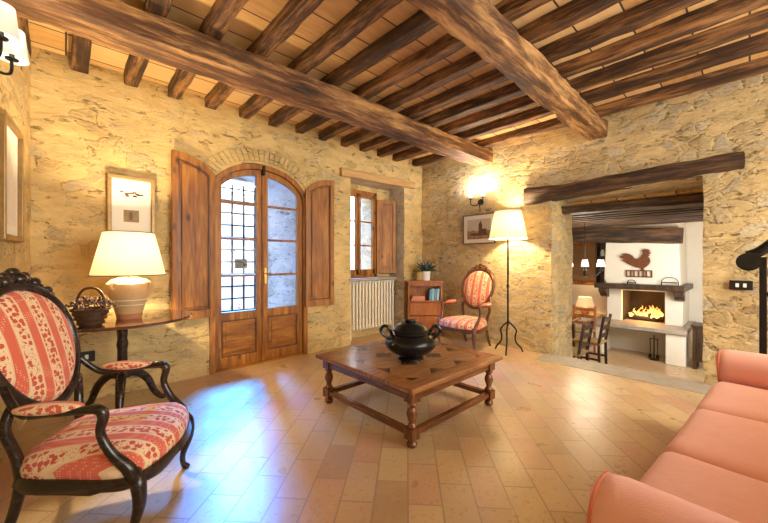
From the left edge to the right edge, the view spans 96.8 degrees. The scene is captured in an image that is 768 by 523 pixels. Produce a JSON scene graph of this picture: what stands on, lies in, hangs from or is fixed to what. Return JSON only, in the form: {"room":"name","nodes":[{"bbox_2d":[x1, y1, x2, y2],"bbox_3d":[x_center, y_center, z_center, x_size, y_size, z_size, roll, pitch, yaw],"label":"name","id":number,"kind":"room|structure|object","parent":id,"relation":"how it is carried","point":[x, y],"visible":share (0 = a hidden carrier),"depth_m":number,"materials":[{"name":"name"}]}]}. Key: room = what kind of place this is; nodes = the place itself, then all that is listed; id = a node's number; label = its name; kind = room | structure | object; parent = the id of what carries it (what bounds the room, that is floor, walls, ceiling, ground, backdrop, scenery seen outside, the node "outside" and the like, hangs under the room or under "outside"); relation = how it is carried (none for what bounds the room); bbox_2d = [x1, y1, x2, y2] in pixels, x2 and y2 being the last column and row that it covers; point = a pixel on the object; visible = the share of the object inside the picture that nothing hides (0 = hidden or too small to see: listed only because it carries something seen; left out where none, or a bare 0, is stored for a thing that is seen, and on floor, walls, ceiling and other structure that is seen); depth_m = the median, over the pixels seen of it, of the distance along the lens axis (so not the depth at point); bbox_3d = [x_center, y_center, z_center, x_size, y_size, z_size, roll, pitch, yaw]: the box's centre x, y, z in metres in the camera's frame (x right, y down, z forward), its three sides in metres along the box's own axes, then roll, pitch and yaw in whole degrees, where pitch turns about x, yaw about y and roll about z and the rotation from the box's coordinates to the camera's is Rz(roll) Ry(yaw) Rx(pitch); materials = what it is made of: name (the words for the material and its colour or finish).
{"room":"traditional dwelling","nodes":[
{"label":"traditional dwelling","id":0,"kind":"room"},
{"bbox_2d":[0,28,30,463],"bbox_3d":[-0.729,-0.275,0.140,0.015,2.760,6.229,0,0,-38],"label":"wall","id":1,"kind":"structure","parent":0,"point":[15,89],"depth_m":2.21,"materials":[{"name":"stone"}]},
{"bbox_2d":[0,109,23,242],"bbox_3d":[-2.086,-0.445,1.909,0.035,0.660,0.460,0,0,-38],"label":"framed picture","id":2,"kind":"object","parent":1,"relation":"attached to","point":[11,137],"visible":1,"depth_m":1.91,"materials":[{"name":"paper"}]},
{"bbox_2d":[7,136,15,226],"bbox_3d":[-2.091,-0.445,1.905,0.002,0.480,0.280,0,0,-38],"label":"print","id":3,"kind":"object","parent":2,"relation":"attached to","point":[11,147],"depth_m":1.93},
{"bbox_2d":[0,0,28,74],"bbox_3d":[-1.653,-0.900,1.458,0.165,0.300,0.302,0,0,-38],"label":"wall sconce","id":4,"kind":"object","parent":1,"relation":"attached to","point":[13,46],"visible":1,"depth_m":1.45,"materials":[{"name":"black metal"}]},
{"bbox_2d":[1,0,492,165],"bbox_3d":[-0.420,-1.399,3.053,5.052,0.197,0.289,0,0,-42],"label":"ceiling beam","id":5,"kind":"structure","parent":1,"relation":"attached to","point":[118,25],"depth_m":2.34,"materials":[{"name":"brown wood"}]},
{"bbox_2d":[406,0,607,140],"bbox_3d":[0.442,-1.399,1.924,5.270,0.207,0.219,0,0,-43],"label":"ceiling beam","id":6,"kind":"structure","parent":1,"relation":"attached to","point":[478,24],"depth_m":2.23,"materials":[{"name":"brown wood"}]},
{"bbox_2d":[30,45,421,400],"bbox_3d":[-1.307,-0.271,4.113,4.911,2.774,0.660,0,0,-43],"label":"wall","id":7,"kind":"structure","parent":0,"point":[84,128],"depth_m":3.00,"materials":[{"name":"stone"}]},
{"bbox_2d":[81,350,94,361],"bbox_3d":[-2.356,0.750,2.666,0.150,0.085,0.017,0,0,-43],"label":"wall outlet","id":8,"kind":"object","parent":7,"relation":"attached to","point":[89,355],"visible":0.38,"depth_m":2.69,"materials":[{"name":"black plastic"}]},
{"bbox_2d":[107,173,154,232],"bbox_3d":[-2.123,-0.467,2.872,0.325,0.495,0.040,0,0,-43],"label":"framed picture","id":9,"kind":"object","parent":7,"relation":"attached to","point":[130,199],"visible":0.82,"depth_m":2.87},
{"bbox_2d":[120,191,142,197],"bbox_3d":[-2.128,-0.565,2.878,0.162,0.046,0.002,0,0,-43],"label":"print","id":10,"kind":"object","parent":9,"relation":"attached to","point":[123,194],"depth_m":2.88},
{"bbox_2d":[124,210,138,222],"bbox_3d":[-2.130,-0.382,2.876,0.105,0.100,0.002,0,0,-43],"label":"print","id":11,"kind":"object","parent":9,"relation":"attached to","point":[130,216],"depth_m":2.88},
{"bbox_2d":[171,149,214,319],"bbox_3d":[-1.773,-0.233,3.187,0.030,1.535,0.375,0,0,41],"label":"shutter","id":12,"kind":"object","parent":7,"relation":"attached to","point":[192,181],"depth_m":3.16,"materials":[{"name":"brown wood"}]},
{"bbox_2d":[209,163,307,365],"bbox_3d":[-1.518,0.028,3.916,1.091,2.151,0.654,0,0,-43],"label":"doorway","id":13,"kind":"object","parent":7,"relation":"in","point":[281,223],"depth_m":4.22,"materials":[{"name":"stone"}]},
{"bbox_2d":[221,184,254,311],"bbox_3d":[-1.753,0.100,4.094,0.700,2.040,0.050,0,0,-43],"label":"iron grille","id":14,"kind":"object","parent":13,"relation":"attached to","point":[239,263],"visible":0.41,"depth_m":4.11,"materials":[{"name":"metal"}]},
{"bbox_2d":[171,149,333,373],"bbox_3d":[-1.306,0.028,3.688,1.742,2.145,0.164,0,0,-43],"label":"door","id":15,"kind":"structure","parent":13,"relation":"attached to","point":[261,334],"depth_m":3.59,"materials":[{"name":"brown wood"}]},
{"bbox_2d":[204,148,312,188],"bbox_3d":[-1.302,-0.934,3.685,1.399,0.529,0.040,0,0,-43],"label":"trim","id":16,"kind":"structure","parent":7,"relation":"attached to","point":[224,158],"depth_m":3.60,"materials":[{"name":"brick"}]},
{"bbox_2d":[305,180,333,306],"bbox_3d":[-0.774,-0.233,4.119,0.375,1.535,0.030,0,0,-37],"label":"shutter","id":17,"kind":"object","parent":7,"relation":"attached to","point":[319,196],"depth_m":4.10,"materials":[{"name":"brown wood"}]},
{"bbox_2d":[351,189,395,281],"bbox_3d":[-0.244,-0.380,5.023,1.005,1.320,0.220,0,0,-43],"label":"window","id":18,"kind":"structure","parent":7,"relation":"in","point":[383,212],"depth_m":5.18,"materials":[{"name":"brown wood"}]},
{"bbox_2d":[376,200,395,272],"bbox_3d":[0.032,-0.380,5.233,0.310,1.120,0.028,0,0,-19],"label":"shutter","id":19,"kind":"object","parent":18,"relation":"attached to","point":[385,209],"depth_m":5.22,"materials":[{"name":"brown wood"}]},
{"bbox_2d":[339,167,414,188],"bbox_3d":[-0.054,-1.160,4.830,1.392,0.132,0.101,0,0,-43],"label":"lintel","id":20,"kind":"object","parent":7,"relation":"attached to","point":[353,174],"visible":0.99,"depth_m":4.71,"materials":[{"name":"brown wood"}]},
{"bbox_2d":[231,169,404,268],"bbox_3d":[-1.516,-0.240,4.411,6.200,2.880,0.080,0,0,-43],"label":"wall","id":21,"kind":"structure","parent":0,"point":[237,178],"depth_m":5.46,"materials":[{"name":"stone"}]},
{"bbox_2d":[0,331,704,522],"bbox_3d":[0.470,1.160,1.696,5.400,0.120,6.640,0,0,-43],"label":"floor","id":22,"kind":"structure","parent":0,"point":[266,445],"depth_m":1.97,"materials":[{"name":"ceramic"}]},
{"bbox_2d":[0,268,194,522],"bbox_3d":[-1.264,0.568,1.508,0.697,1.085,0.600,0,0,-12],"label":"armchair","id":23,"kind":"object","parent":22,"relation":"on","point":[103,450],"visible":1,"depth_m":1.36,"materials":[{"name":"red fabric"}]},
{"bbox_2d":[20,402,188,479],"bbox_3d":[-1.194,0.775,1.524,0.528,0.140,0.563,0,0,-12],"label":"seat cushion","id":24,"kind":"object","parent":23,"relation":"on","point":[145,439],"depth_m":1.36,"materials":[{"name":"fabric"}]},
{"bbox_2d":[71,309,191,408],"bbox_3d":[-1.902,0.752,2.479,0.890,0.688,0.890,0,0,-43],"label":"side table","id":25,"kind":"object","parent":22,"relation":"on","point":[150,317],"visible":0.59,"depth_m":2.45,"materials":[{"name":"brown wood"}]},
{"bbox_2d":[65,287,116,326],"bbox_3d":[-1.868,0.284,2.172,0.255,0.248,0.251,0,0,-43],"label":"flower basket","id":26,"kind":"object","parent":25,"relation":"on","point":[90,316],"visible":0.99,"depth_m":2.13,"materials":[{"name":"brown wicker"}]},
{"bbox_2d":[88,231,165,319],"bbox_3d":[-1.842,0.099,2.466,0.452,0.618,0.452,0,0,-43],"label":"table lamp","id":27,"kind":"object","parent":25,"relation":"on","point":[118,253],"visible":1,"depth_m":2.35,"materials":[{"name":"fabric"}]},
{"bbox_2d":[105,277,151,313],"bbox_3d":[-1.842,0.241,2.466,0.272,0.257,0.272,0,0,-43],"label":"lamp base","id":28,"kind":"object","parent":27,"relation":"attached to","point":[130,295],"depth_m":2.38,"materials":[{"name":"beige ceramic"}]},
{"bbox_2d":[350,280,393,331],"bbox_3d":[-0.191,0.684,5.018,0.874,0.832,0.118,0,0,-43],"label":"radiator","id":29,"kind":"object","parent":22,"relation":"on","point":[374,293],"visible":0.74,"depth_m":4.98,"materials":[{"name":"beige metal"}]},
{"bbox_2d":[315,339,502,448],"bbox_3d":[0.188,0.912,2.643,1.030,0.375,1.030,0,0,-43],"label":"coffee table","id":30,"kind":"object","parent":22,"relation":"on","point":[374,364],"visible":0.92,"depth_m":2.38,"materials":[{"name":"brown wood"}]},
{"bbox_2d":[379,318,441,361],"bbox_3d":[0.199,0.577,2.551,0.384,0.296,0.384,0,0,-43],"label":"tureen","id":31,"kind":"object","parent":30,"relation":"on","point":[409,339],"visible":1,"depth_m":2.44,"materials":[{"name":"black ceramic"}]},
{"bbox_2d":[406,280,443,336],"bbox_3d":[0.603,0.690,5.068,0.540,0.820,0.220,0,0,0],"label":"bookcase","id":32,"kind":"object","parent":22,"relation":"on","point":[427,312],"visible":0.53,"depth_m":4.98,"materials":[{"name":"brown wood"}]},
{"bbox_2d":[411,297,424,300],"bbox_3d":[0.503,0.556,5.068,0.200,0.035,0.121,0,0,0],"label":"book","id":33,"kind":"object","parent":32,"relation":"in","point":[412,299],"visible":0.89,"depth_m":5.01,"materials":[{"name":"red paper"}]},
{"bbox_2d":[412,295,424,297],"bbox_3d":[0.508,0.525,5.073,0.180,0.030,0.126,0,0,-3],"label":"book","id":34,"kind":"object","parent":33,"relation":"on","point":[413,296],"visible":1,"depth_m":5.01,"materials":[{"name":"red paper"}]},
{"bbox_2d":[413,259,435,280],"bbox_3d":[0.639,0.122,5.062,0.405,0.315,0.417,0,0,25],"label":"potted plant","id":35,"kind":"object","parent":32,"relation":"on","point":[426,268],"visible":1,"depth_m":5.00,"materials":[{"name":"green plant"}]},
{"bbox_2d":[428,289,431,300],"bbox_3d":[0.684,0.491,5.067,0.042,0.167,0.131,0,0,0],"label":"book","id":36,"kind":"object","parent":32,"relation":"in","point":[430,290],"visible":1,"depth_m":5.00,"materials":[{"name":"blue paper"}]},
{"bbox_2d":[431,288,434,300],"bbox_3d":[0.721,0.486,5.067,0.042,0.177,0.131,0,0,0],"label":"book","id":37,"kind":"object","parent":32,"relation":"in","point":[433,289],"visible":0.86,"depth_m":5.00,"materials":[{"name":"blue paper"}]},
{"bbox_2d":[434,289,436,300],"bbox_3d":[0.758,0.491,5.067,0.042,0.167,0.131,0,0,0],"label":"book","id":38,"kind":"object","parent":32,"relation":"in","point":[435,290],"visible":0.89,"depth_m":5.00,"materials":[{"name":"blue paper"}]},
{"bbox_2d":[436,288,439,300],"bbox_3d":[0.795,0.486,5.067,0.042,0.177,0.131,0,0,0],"label":"book","id":39,"kind":"object","parent":32,"relation":"in","point":[438,289],"visible":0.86,"depth_m":5.00,"materials":[{"name":"blue paper"}]},
{"bbox_2d":[435,263,494,349],"bbox_3d":[1.081,0.568,4.413,0.697,1.085,0.600,0,0,-43],"label":"armchair","id":40,"kind":"object","parent":22,"relation":"on","point":[478,285],"visible":0.97,"depth_m":4.44,"materials":[{"name":"fabric"}]},
{"bbox_2d":[439,315,486,329],"bbox_3d":[1.028,0.775,4.364,0.528,0.140,0.563,0,0,-43],"label":"seat cushion","id":41,"kind":"object","parent":40,"relation":"on","point":[461,322],"depth_m":4.20,"materials":[{"name":"fabric"}]},
{"bbox_2d":[489,210,527,355],"bbox_3d":[1.507,0.249,4.147,0.444,1.709,0.444,0,0,-43],"label":"floor lamp","id":42,"kind":"object","parent":22,"relation":"on","point":[507,225],"visible":1,"depth_m":4.02,"materials":[{"name":"white fabric"}]},
{"bbox_2d":[587,349,767,522],"bbox_3d":[1.616,0.689,1.062,2.103,0.823,1.068,0,0,-39],"label":"sofa","id":43,"kind":"object","parent":22,"relation":"on","point":[714,469],"visible":1,"depth_m":1.12,"materials":[{"name":"pink fabric"}]},
{"bbox_2d":[640,453,767,522],"bbox_3d":[1.054,0.744,0.814,0.575,0.166,0.745,0,0,-39],"label":"seat cushion","id":44,"kind":"object","parent":43,"relation":"on","point":[741,497],"depth_m":1.02,"materials":[{"name":"pink fabric"}]},
{"bbox_2d":[665,409,767,482],"bbox_3d":[1.501,0.746,1.175,0.574,0.166,0.744,0,0,-39],"label":"seat cushion","id":45,"kind":"object","parent":43,"relation":"on","point":[738,444],"depth_m":1.28,"materials":[{"name":"pink fabric"}]},
{"bbox_2d":[696,381,767,423],"bbox_3d":[1.948,0.745,1.538,0.575,0.167,0.746,0,0,-39],"label":"seat cushion","id":46,"kind":"object","parent":43,"relation":"on","point":[748,400],"depth_m":1.66,"materials":[{"name":"pink fabric"}]},
{"bbox_2d":[736,239,767,353],"bbox_3d":[2.917,-0.037,1.930,0.090,2.274,1.290,0,0,-43],"label":"stair railing","id":47,"kind":"object","parent":22,"relation":"on","point":[752,259],"visible":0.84,"depth_m":2.30,"materials":[{"name":"black metal"}]},
{"bbox_2d":[28,0,767,159],"bbox_3d":[0.773,-1.630,1.883,6.100,0.100,6.700,0,0,-43],"label":"ceiling","id":48,"kind":"structure","parent":0,"point":[255,16],"depth_m":2.49,"materials":[{"name":"brown wood"}]},
{"bbox_2d":[16,15,30,56],"bbox_3d":[-0.589,-1.536,0.299,0.120,0.111,6.000,0,0,-43],"label":"rafter","id":49,"kind":"object","parent":48,"relation":"attached to","point":[23,26],"visible":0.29,"depth_m":2.19,"materials":[{"name":"brown wood"}]},
{"bbox_2d":[70,34,91,73],"bbox_3d":[-0.371,-1.535,0.502,0.128,0.113,6.000,0,0,-43],"label":"rafter","id":50,"kind":"object","parent":48,"relation":"attached to","point":[80,46],"visible":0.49,"depth_m":2.45,"materials":[{"name":"brown wood"}]},
{"bbox_2d":[123,0,172,87],"bbox_3d":[-0.124,-1.537,0.732,0.128,0.112,6.000,0,0,-43],"label":"rafter","id":51,"kind":"object","parent":48,"relation":"attached to","point":[135,66],"visible":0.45,"depth_m":2.54,"materials":[{"name":"brown wood"}]},
{"bbox_2d":[167,0,248,99],"bbox_3d":[0.098,-1.535,0.939,0.121,0.114,6.000,0,0,-43],"label":"rafter","id":52,"kind":"object","parent":48,"relation":"attached to","point":[222,13],"visible":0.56,"depth_m":2.17,"materials":[{"name":"brown wood"}]},
{"bbox_2d":[205,0,323,109],"bbox_3d":[0.327,-1.534,1.152,0.116,0.111,6.000,0,0,-43],"label":"rafter","id":53,"kind":"object","parent":48,"relation":"attached to","point":[286,22],"visible":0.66,"depth_m":2.25,"materials":[{"name":"brown wood"}]},
{"bbox_2d":[239,0,402,119],"bbox_3d":[0.567,-1.534,1.376,0.122,0.110,6.000,0,0,-43],"label":"rafter","id":54,"kind":"object","parent":48,"relation":"attached to","point":[365,13],"visible":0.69,"depth_m":2.31,"materials":[{"name":"brown wood"}]},
{"bbox_2d":[268,10,437,127],"bbox_3d":[0.800,-1.535,1.594,0.121,0.111,6.000,0,0,-43],"label":"rafter","id":55,"kind":"object","parent":48,"relation":"attached to","point":[419,24],"visible":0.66,"depth_m":2.47,"materials":[{"name":"brown wood"}]},
{"bbox_2d":[296,0,551,133],"bbox_3d":[1.028,-1.534,1.806,0.124,0.111,6.000,0,0,-43],"label":"rafter","id":56,"kind":"object","parent":48,"relation":"attached to","point":[447,45],"visible":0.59,"depth_m":2.58,"materials":[{"name":"brown wood"}]},
{"bbox_2d":[318,0,622,140],"bbox_3d":[1.252,-1.535,2.015,0.114,0.111,6.000,0,0,-43],"label":"rafter","id":57,"kind":"object","parent":48,"relation":"attached to","point":[573,12],"visible":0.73,"depth_m":2.57,"materials":[{"name":"brown wood"}]},
{"bbox_2d":[340,0,704,146],"bbox_3d":[1.492,-1.535,2.239,0.123,0.116,6.000,0,0,-43],"label":"rafter","id":58,"kind":"object","parent":48,"relation":"attached to","point":[639,16],"visible":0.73,"depth_m":2.38,"materials":[{"name":"brown wood"}]},
{"bbox_2d":[359,0,767,151],"bbox_3d":[1.725,-1.536,2.457,0.127,0.110,6.000,0,0,-43],"label":"rafter","id":59,"kind":"object","parent":48,"relation":"attached to","point":[717,12],"visible":0.76,"depth_m":2.43,"materials":[{"name":"brown wood"}]},
{"bbox_2d":[377,8,767,156],"bbox_3d":[1.953,-1.534,2.669,0.123,0.112,6.000,0,0,-43],"label":"rafter","id":60,"kind":"object","parent":48,"relation":"attached to","point":[755,22],"visible":0.77,"depth_m":2.62,"materials":[{"name":"brown wood"}]},
{"bbox_2d":[393,31,767,161],"bbox_3d":[2.186,-1.535,2.886,0.125,0.110,6.000,0,0,-43],"label":"rafter","id":61,"kind":"object","parent":48,"relation":"attached to","point":[756,44],"visible":0.73,"depth_m":2.86,"materials":[{"name":"brown wood"}]},
{"bbox_2d":[412,56,767,166],"bbox_3d":[2.493,-1.534,3.172,0.126,0.113,6.000,0,0,-43],"label":"rafter","id":62,"kind":"object","parent":48,"relation":"attached to","point":[757,66],"visible":0.76,"depth_m":3.16,"materials":[{"name":"brown wood"}]},
{"bbox_2d":[421,72,767,384],"bbox_3d":[2.874,0.019,3.534,0.717,3.371,6.175,0,0,-43],"label":"wall","id":63,"kind":"structure","parent":0,"point":[731,117],"depth_m":3.77,"materials":[{"name":"stone"}]},
{"bbox_2d":[466,187,486,211],"bbox_3d":[1.270,-0.830,4.623,0.164,0.300,0.302,0,0,-43],"label":"wall sconce","id":64,"kind":"object","parent":63,"relation":"attached to","point":[470,192],"visible":1,"depth_m":4.63,"materials":[{"name":"black metal"}]},
{"bbox_2d":[463,212,495,244],"bbox_3d":[1.297,-0.445,4.676,0.025,0.410,0.500,0,0,-43],"label":"framed picture","id":65,"kind":"object","parent":63,"relation":"attached to","point":[476,227],"visible":0.8,"depth_m":4.69},
{"bbox_2d":[467,218,490,239],"bbox_3d":[1.298,-0.445,4.676,0.002,0.272,0.362,0,0,-43],"label":"print","id":66,"kind":"object","parent":65,"relation":"attached to","point":[477,228],"depth_m":4.68},
{"bbox_2d":[534,354,711,394],"bbox_3d":[2.329,1.137,3.430,0.365,0.086,1.480,0,0,-43],"label":"step","id":67,"kind":"structure","parent":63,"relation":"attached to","point":[653,378],"depth_m":3.33,"materials":[{"name":"grey stone"}]},
{"bbox_2d":[561,194,702,214],"bbox_3d":[2.716,-0.619,3.763,0.181,0.132,1.522,0,0,-43],"label":"lintel","id":68,"kind":"object","parent":63,"relation":"attached to","point":[683,200],"visible":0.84,"depth_m":3.66,"materials":[{"name":"brown wood"}]},
{"bbox_2d":[523,151,744,204],"bbox_3d":[2.418,-0.809,3.566,0.252,0.230,1.870,0,0,-43],"label":"wooden lintel","id":69,"kind":"object","parent":63,"relation":"attached to","point":[729,161],"visible":0.94,"depth_m":3.35,"materials":[{"name":"brown wood"}]},
{"bbox_2d":[729,280,752,290],"bbox_3d":[2.995,0.200,2.861,0.017,0.080,0.140,0,0,-43],"label":"light switch","id":70,"kind":"object","parent":63,"relation":"attached to","point":[733,284],"visible":1,"depth_m":2.86,"materials":[{"name":"black plastic"}]},
{"bbox_2d":[570,188,703,227],"bbox_3d":[3.648,-0.807,6.000,3.920,0.145,5.000,0,0,-43],"label":"ceiling","id":71,"kind":"structure","parent":0,"point":[698,190],"depth_m":3.92,"materials":[{"name":"brown wood"}]},
{"bbox_2d":[572,222,604,276],"bbox_3d":[3.215,-0.242,5.460,0.588,0.976,0.595,0,0,-43],"label":"chandelier","id":72,"kind":"object","parent":71,"relation":"hanging from","point":[600,263],"visible":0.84,"depth_m":5.25,"materials":[{"name":"black metal"}]},
{"bbox_2d":[572,227,683,243],"bbox_3d":[3.885,-0.517,6.809,0.228,0.436,3.155,0,0,-44],"label":"beam","id":73,"kind":"structure","parent":71,"relation":"attached to","point":[592,235],"depth_m":6.12,"materials":[{"name":"brown wood"}]},
{"bbox_2d":[573,206,702,218],"bbox_3d":[2.621,-0.676,5.179,0.116,0.112,4.560,0,0,-43],"label":"rafter","id":74,"kind":"object","parent":71,"relation":"attached to","point":[688,208],"visible":0.14,"depth_m":4.40,"materials":[{"name":"brown wood"}]},
{"bbox_2d":[573,205,702,216],"bbox_3d":[2.440,-0.675,5.010,0.112,0.114,4.560,0,0,-43],"label":"rafter","id":75,"kind":"object","parent":71,"relation":"attached to","point":[626,211],"visible":0.09,"depth_m":4.34,"materials":[{"name":"brown wood"}]},
{"bbox_2d":[574,193,701,214],"bbox_3d":[2.255,-0.675,4.838,0.117,0.109,4.560,0,0,-43],"label":"rafter","id":76,"kind":"object","parent":71,"relation":"attached to","point":[696,193],"visible":0.03,"depth_m":3.91,"materials":[{"name":"brown wood"}]},
{"bbox_2d":[573,208,703,220],"bbox_3d":[2.805,-0.674,5.351,0.115,0.111,4.560,0,0,-43],"label":"rafter","id":77,"kind":"object","parent":71,"relation":"attached to","point":[701,209],"visible":0.18,"depth_m":4.55,"materials":[{"name":"brown wood"}]},
{"bbox_2d":[573,211,703,222],"bbox_3d":[2.986,-0.675,5.519,0.118,0.114,4.560,0,0,-43],"label":"rafter","id":78,"kind":"object","parent":71,"relation":"attached to","point":[697,212],"visible":0.18,"depth_m":4.81,"materials":[{"name":"brown wood"}]},
{"bbox_2d":[573,217,703,226],"bbox_3d":[3.537,-0.675,6.033,0.118,0.112,4.560,0,0,-43],"label":"rafter","id":79,"kind":"object","parent":71,"relation":"attached to","point":[688,217],"visible":0.12,"depth_m":5.44,"materials":[{"name":"brown wood"}]},
{"bbox_2d":[573,215,703,225],"bbox_3d":[3.354,-0.675,5.862,0.119,0.111,4.560,0,0,-43],"label":"rafter","id":80,"kind":"object","parent":71,"relation":"attached to","point":[691,215],"visible":0.11,"depth_m":5.20,"materials":[{"name":"brown wood"}]},
{"bbox_2d":[573,213,703,223],"bbox_3d":[3.168,-0.675,5.689,0.122,0.111,4.560,0,0,-43],"label":"rafter","id":81,"kind":"object","parent":71,"relation":"attached to","point":[700,213],"visible":0.13,"depth_m":5.04,"materials":[{"name":"brown wood"}]},
{"bbox_2d":[573,218,703,227],"bbox_3d":[3.719,-0.676,6.203,0.118,0.112,4.560,0,0,-43],"label":"rafter","id":82,"kind":"object","parent":71,"relation":"attached to","point":[701,218],"visible":0.17,"depth_m":5.62,"materials":[{"name":"brown wood"}]},
{"bbox_2d":[573,220,703,228],"bbox_3d":[3.902,-0.675,6.374,0.114,0.109,4.560,0,0,-43],"label":"rafter","id":83,"kind":"object","parent":71,"relation":"attached to","point":[695,220],"visible":0.15,"depth_m":5.77,"materials":[{"name":"brown wood"}]},
{"bbox_2d":[572,222,703,322],"bbox_3d":[5.045,0.300,7.303,0.100,2.800,5.000,0,0,-43],"label":"wall","id":84,"kind":"structure","parent":0,"point":[694,231],"depth_m":6.42,"materials":[{"name":"white paint"}]},
{"bbox_2d":[572,243,594,284],"bbox_3d":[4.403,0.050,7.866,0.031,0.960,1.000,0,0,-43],"label":"cabinet","id":85,"kind":"object","parent":84,"relation":"attached to","point":[577,248],"visible":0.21,"depth_m":7.75,"materials":[{"name":"brown wood"}]},
{"bbox_2d":[595,243,605,282],"bbox_3d":[4.766,0.052,7.316,0.250,0.955,0.340,0,0,-43],"label":"wall shelf","id":86,"kind":"object","parent":84,"relation":"attached to","point":[598,246],"visible":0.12,"depth_m":7.41,"materials":[{"name":"brown wood"}]},
{"bbox_2d":[575,342,702,381],"bbox_3d":[3.765,1.760,6.109,4.160,0.120,5.000,0,0,-43],"label":"floor","id":87,"kind":"structure","parent":0,"point":[630,359],"depth_m":5.68,"materials":[{"name":"ceramic"}]},
{"bbox_2d":[572,316,581,338],"bbox_3d":[2.555,1.330,5.691,1.560,0.740,0.880,0,0,-43],"label":"dining table","id":88,"kind":"object","parent":87,"relation":"on","point":[574,318],"visible":0.1,"depth_m":5.86,"materials":[{"name":"brown wood"}]},
{"bbox_2d":[573,320,593,360],"bbox_3d":[2.647,1.264,4.815,0.402,0.873,0.468,0,0,-43],"label":"dining chair","id":89,"kind":"object","parent":87,"relation":"on","point":[579,351],"visible":0.52,"depth_m":4.68,"materials":[{"name":"wood"}]},
{"bbox_2d":[573,305,596,356],"bbox_3d":[3.625,1.264,6.279,0.468,0.873,0.402,0,0,-43],"label":"dining chair","id":90,"kind":"object","parent":87,"relation":"on","point":[577,329],"visible":0.44,"depth_m":6.31,"materials":[{"name":"wood"}]},
{"bbox_2d":[572,311,603,337],"bbox_3d":[4.259,1.405,7.595,0.630,0.510,0.940,0,0,-43],"label":"sideboard","id":91,"kind":"object","parent":87,"relation":"on","point":[577,312],"visible":0.07,"depth_m":7.27,"materials":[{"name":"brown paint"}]},
{"bbox_2d":[576,297,593,314],"bbox_3d":[4.354,0.960,7.383,0.360,0.380,0.360,0,0,-43],"label":"table lamp","id":92,"kind":"object","parent":91,"relation":"on","point":[584,302],"visible":0.81,"depth_m":7.29,"materials":[{"name":"fabric"}]},
{"bbox_2d":[573,314,611,363],"bbox_3d":[3.306,1.264,5.429,0.402,0.873,0.468,0,0,-43],"label":"dining chair","id":93,"kind":"object","parent":87,"relation":"on","point":[598,341],"visible":0.67,"depth_m":5.35,"materials":[{"name":"wood"}]},
{"bbox_2d":[587,223,694,366],"bbox_3d":[4.830,0.485,6.404,1.400,2.430,1.420,0,0,-43],"label":"fireplace","id":94,"kind":"object","parent":87,"relation":"on","point":[674,335],"visible":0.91,"depth_m":6.19,"materials":[{"name":"white paint"}]},
{"bbox_2d":[620,249,651,277],"bbox_3d":[4.583,0.026,6.212,0.012,0.518,0.486,0,0,-43],"label":"rooster","id":95,"kind":"object","parent":94,"relation":"attached to","point":[643,261],"visible":1,"depth_m":6.17,"materials":[{"name":"metal"}]},
{"bbox_2d":[629,315,662,322],"bbox_3d":[4.946,1.079,6.446,0.116,0.110,0.520,0,0,-43],"label":"log","id":96,"kind":"object","parent":94,"relation":"on","point":[634,317],"visible":0.94,"depth_m":6.41,"materials":[{"name":"brown wood"}]},
{"bbox_2d":[629,305,663,318],"bbox_3d":[5.022,0.943,6.532,0.379,0.252,0.506,0,0,-43],"label":"fire","id":97,"kind":"object","parent":96,"relation":"on","point":[655,313],"visible":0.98,"depth_m":6.42,"materials":[{"name":"yellow"}]},
{"bbox_2d":[604,223,687,285],"bbox_3d":[4.997,-0.160,6.519,1.000,1.140,1.120,0,0,-43],"label":"hood","id":98,"kind":"object","parent":94,"relation":"attached to","point":[666,260],"depth_m":6.12,"materials":[{"name":"white paint"}]},
{"bbox_2d":[661,277,678,285],"bbox_3d":[4.874,0.339,5.817,0.064,0.144,0.240,0,0,-43],"label":"trivet","id":99,"kind":"object","parent":94,"relation":"on","point":[665,277],"visible":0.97,"depth_m":5.80,"materials":[{"name":"metal"}]},
{"bbox_2d":[648,335,658,360],"bbox_3d":[4.678,1.490,5.907,0.140,0.420,0.144,0,0,-43],"label":"tool","id":100,"kind":"object","parent":87,"relation":"on","point":[653,338],"visible":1,"depth_m":5.90,"materials":[{"name":"black metal"}]},
{"bbox_2d":[691,322,703,368],"bbox_3d":[5.154,1.350,5.353,0.360,0.700,0.480,0,0,-43],"label":"base cabinet","id":101,"kind":"object","parent":87,"relation":"on","point":[697,328],"visible":0.43,"depth_m":5.37,"materials":[{"name":"brown wood"}]},
{"bbox_3d":[-4.778,1.200,8.056,12.000,0.080,9.700,0,0,-43],"label":"ground","id":102,"kind":"structure","parent":0,"visible":0},
{"bbox_2d":[221,190,253,310],"bbox_3d":[-3.995,-0.153,6.665,6.277,2.740,0.057,0,0,-43],"label":"wall","id":103,"kind":"structure","parent":102,"relation":"on","point":[225,217],"depth_m":7.41,"materials":[{"name":"stone"}]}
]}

